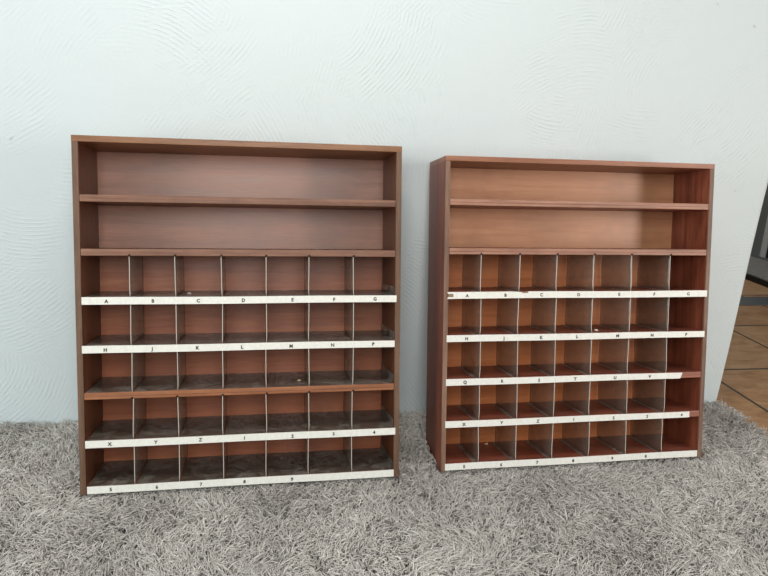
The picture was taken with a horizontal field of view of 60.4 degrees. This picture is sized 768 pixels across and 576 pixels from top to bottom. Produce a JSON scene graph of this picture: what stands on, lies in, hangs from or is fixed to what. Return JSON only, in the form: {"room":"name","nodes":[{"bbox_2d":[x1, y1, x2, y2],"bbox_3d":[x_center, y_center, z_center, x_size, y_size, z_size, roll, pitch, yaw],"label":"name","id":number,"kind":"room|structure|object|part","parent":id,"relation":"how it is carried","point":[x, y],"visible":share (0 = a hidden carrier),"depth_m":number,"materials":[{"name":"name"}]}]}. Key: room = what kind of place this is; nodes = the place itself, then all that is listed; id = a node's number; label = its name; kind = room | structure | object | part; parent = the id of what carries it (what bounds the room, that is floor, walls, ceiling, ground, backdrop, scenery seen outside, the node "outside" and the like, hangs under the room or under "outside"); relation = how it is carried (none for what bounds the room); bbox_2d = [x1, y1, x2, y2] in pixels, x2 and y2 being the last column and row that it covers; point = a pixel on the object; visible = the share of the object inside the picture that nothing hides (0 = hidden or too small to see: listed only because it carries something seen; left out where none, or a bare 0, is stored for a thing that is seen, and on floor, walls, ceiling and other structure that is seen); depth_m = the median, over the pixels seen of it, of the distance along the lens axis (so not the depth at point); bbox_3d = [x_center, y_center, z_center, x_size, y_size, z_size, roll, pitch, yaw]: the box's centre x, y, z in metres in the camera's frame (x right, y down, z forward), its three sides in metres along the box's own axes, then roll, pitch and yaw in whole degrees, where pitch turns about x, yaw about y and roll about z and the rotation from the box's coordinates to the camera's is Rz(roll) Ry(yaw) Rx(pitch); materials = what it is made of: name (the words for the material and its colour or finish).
{"room":"mail room","nodes":[
{"label":"mail room","id":0,"kind":"room"},
{"bbox_2d":[0,0,767,427],"bbox_3d":[-0.885,-0.898,1.575,4.257,2.642,0.260,0,16,-9],"label":"wall","id":1,"kind":"structure","parent":0,"point":[665,81],"depth_m":1.71,"materials":[{"name":"white paint"}]},
{"bbox_2d":[716,279,767,435],"bbox_3d":[0.266,0.340,2.401,6.800,0.080,9.600,0,16,-9],"label":"floor","id":2,"kind":"structure","parent":0,"point":[744,382],"depth_m":2.59,"materials":[{"name":"ceramic"}]},
{"bbox_2d":[0,398,767,575],"bbox_3d":[-0.299,0.562,1.244,3.046,0.065,1.348,0,16,-9],"label":"shag rug","id":3,"kind":"object","parent":2,"relation":"on","point":[707,514],"visible":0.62,"depth_m":1.45,"materials":[{"name":"grey carpet"}]},
{"bbox_2d":[71,135,401,494],"bbox_3d":[-0.337,0.059,1.612,0.734,0.820,0.339,0,16,-10],"label":"shelving unit","id":4,"kind":"object","parent":3,"relation":"on","point":[287,255],"visible":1,"depth_m":1.65,"materials":[{"name":"brown wood"}]},
{"bbox_3d":[-0.691,0.068,1.545,0.014,0.788,0.174,0,4,-10],"label":"panel","id":5,"kind":"part","parent":4,"relation":"part of","materials":[{"name":"brown wood"}]},
{"bbox_3d":[-0.334,-0.333,1.582,0.734,0.014,0.174,0,4,-10],"label":"panel","id":6,"kind":"part","parent":4,"relation":"part of","materials":[{"name":"brown wood"}]},
{"bbox_2d":[80,248,394,256],"bbox_3d":[-0.336,-0.086,1.599,0.706,0.016,0.174,0,4,-10],"label":"shelf","id":7,"kind":"object","parent":4,"relation":"attached to","point":[84,252],"depth_m":1.53,"materials":[{"name":"brown wood"}]},
{"bbox_2d":[79,194,395,209],"bbox_3d":[-0.335,-0.205,1.591,0.706,0.016,0.173,0,4,-10],"label":"shelf","id":8,"kind":"object","parent":4,"relation":"attached to","point":[86,201],"depth_m":1.55,"materials":[{"name":"brown wood"}]},
{"bbox_2d":[84,331,392,345],"bbox_3d":[-0.338,0.129,1.615,0.706,0.016,0.173,0,4,-10],"label":"shelf","id":9,"kind":"object","parent":4,"relation":"attached to","point":[99,338],"depth_m":1.60,"materials":[{"name":"brown wood"}]},
{"bbox_2d":[84,370,393,399],"bbox_3d":[-0.338,0.235,1.622,0.706,0.016,0.174,0,4,-10],"label":"shelf","id":10,"kind":"object","parent":4,"relation":"attached to","point":[127,384],"depth_m":1.60,"materials":[{"name":"brown wood"}]},
{"bbox_2d":[85,290,392,296],"bbox_3d":[-0.337,0.021,1.607,0.706,0.016,0.173,0,4,-10],"label":"shelf","id":11,"kind":"object","parent":4,"relation":"attached to","point":[88,293],"depth_m":1.60,"materials":[{"name":"brown"}]},
{"bbox_2d":[86,410,392,440],"bbox_3d":[-0.339,0.344,1.631,0.706,0.016,0.173,0,4,-10],"label":"shelf","id":12,"kind":"object","parent":4,"relation":"attached to","point":[204,425],"depth_m":1.62,"materials":[{"name":"brown wood"}]},
{"bbox_3d":[-0.340,0.449,1.638,0.706,0.016,0.173,0,4,-10],"label":"panel","id":13,"kind":"part","parent":4,"relation":"part of","materials":[{"name":"brown wood"}]},
{"bbox_3d":[-0.351,-0.218,1.679,0.720,0.250,0.006,0,4,-10],"label":"panel","id":14,"kind":"part","parent":4,"relation":"part of","materials":[{"name":"brown wood"}]},
{"bbox_3d":[-0.354,0.177,1.707,0.720,0.541,0.006,0,4,-10],"label":"panel","id":15,"kind":"part","parent":4,"relation":"part of","materials":[{"name":"brown wood"}]},
{"bbox_3d":[0.017,0.065,1.677,0.014,0.788,0.174,0,4,-10],"label":"panel","id":16,"kind":"part","parent":4,"relation":"part of","materials":[{"name":"brown wood"}]},
{"bbox_2d":[426,155,714,471],"bbox_3d":[0.489,0.062,1.766,0.728,0.798,0.316,0,16,-10],"label":"shelving unit","id":17,"kind":"object","parent":3,"relation":"on","point":[528,257],"visible":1,"depth_m":1.80,"materials":[{"name":"brown wood"}]},
{"bbox_3d":[0.138,0.070,1.700,0.012,0.771,0.157,0,4,-10],"label":"panel","id":18,"kind":"part","parent":17,"relation":"part of","materials":[{"name":"brown wood"}]},
{"bbox_3d":[0.474,0.169,1.852,0.715,0.546,0.007,0,4,-10],"label":"panel","id":19,"kind":"part","parent":17,"relation":"part of","materials":[{"name":"brown wood"}]},
{"bbox_3d":[0.477,-0.217,1.823,0.715,0.227,0.006,0,4,-10],"label":"panel","id":20,"kind":"part","parent":17,"relation":"part of","materials":[{"name":"brown wood"}]},
{"bbox_3d":[0.486,0.441,1.792,0.702,0.016,0.156,0,4,-10],"label":"panel","id":21,"kind":"part","parent":17,"relation":"part of","materials":[{"name":"brown wood"}]},
{"bbox_2d":[448,286,695,295],"bbox_3d":[0.490,0.011,1.760,0.702,0.016,0.156,0,4,-10],"label":"shelf","id":22,"kind":"object","parent":17,"relation":"attached to","point":[452,290],"depth_m":1.72,"materials":[{"name":"brown"}]},
{"bbox_3d":[0.493,-0.322,1.735,0.728,0.012,0.157,0,4,-10],"label":"panel","id":23,"kind":"part","parent":17,"relation":"part of","materials":[{"name":"brown wood"}]},
{"bbox_2d":[446,397,698,420],"bbox_3d":[0.487,0.333,1.784,0.702,0.016,0.156,0,4,-10],"label":"shelf","id":24,"kind":"object","parent":17,"relation":"attached to","point":[498,408],"depth_m":1.78,"materials":[{"name":"brown wood"}]},
{"bbox_2d":[447,361,700,378],"bbox_3d":[0.488,0.227,1.776,0.702,0.016,0.157,0,4,-10],"label":"shelf","id":25,"kind":"object","parent":17,"relation":"attached to","point":[455,369],"depth_m":1.77,"materials":[{"name":"brown wood"}]},
{"bbox_2d":[448,323,700,334],"bbox_3d":[0.489,0.118,1.768,0.702,0.016,0.156,0,4,-10],"label":"shelf","id":26,"kind":"object","parent":17,"relation":"attached to","point":[453,328],"depth_m":1.77,"materials":[{"name":"brown wood"}]},
{"bbox_2d":[449,247,705,255],"bbox_3d":[0.491,-0.098,1.752,0.702,0.016,0.157,0,4,-10],"label":"shelf","id":27,"kind":"object","parent":17,"relation":"attached to","point":[453,251],"depth_m":1.70,"materials":[{"name":"brown wood"}]},
{"bbox_2d":[450,199,708,211],"bbox_3d":[0.492,-0.217,1.743,0.702,0.016,0.156,0,4,-10],"label":"shelf","id":28,"kind":"object","parent":17,"relation":"attached to","point":[456,205],"depth_m":1.71,"materials":[{"name":"brown wood"}]},
{"bbox_3d":[0.841,0.067,1.830,0.012,0.771,0.157,0,4,-10],"label":"panel","id":29,"kind":"part","parent":17,"relation":"part of","materials":[{"name":"brown wood"}]},
{"bbox_2d":[739,297,767,305],"bbox_3d":[1.733,0.069,3.454,1.040,0.006,0.140,0,16,-9],"label":"trim","id":30,"kind":"structure","parent":2,"relation":"on","point":[743,300],"depth_m":3.48,"materials":[{"name":"grey"}]},
{"bbox_2d":[745,274,767,287],"bbox_3d":[2.228,0.013,3.689,0.010,0.032,2.400,0,16,-9],"label":"trim","id":31,"kind":"structure","parent":2,"relation":"on","point":[751,278],"depth_m":3.88,"materials":[{"name":"black rubber"}]},
{"bbox_2d":[746,256,767,280],"bbox_3d":[2.539,0.009,3.739,0.618,0.040,2.400,0,16,-9],"label":"trim","id":32,"kind":"structure","parent":2,"relation":"on","point":[757,267],"depth_m":4.09,"materials":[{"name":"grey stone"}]},
{"bbox_3d":[2.952,-0.969,2.473,0.220,2.642,9.600,0,16,-9],"label":"wall","id":33,"kind":"structure","parent":0,"visible":0},
{"bbox_2d":[750,184,767,260],"bbox_3d":[2.716,-0.986,3.253,0.070,2.152,1.965,0,16,-9],"label":"door","id":34,"kind":"structure","parent":33,"relation":"in","point":[759,250],"depth_m":4.35,"materials":[{"name":"grey metal"}]},
{"bbox_3d":[2.707,-0.954,3.261,0.044,2.058,1.805,0,16,-9],"label":"sash","id":35,"kind":"part","parent":34,"relation":"part of","materials":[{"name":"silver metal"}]}
]}

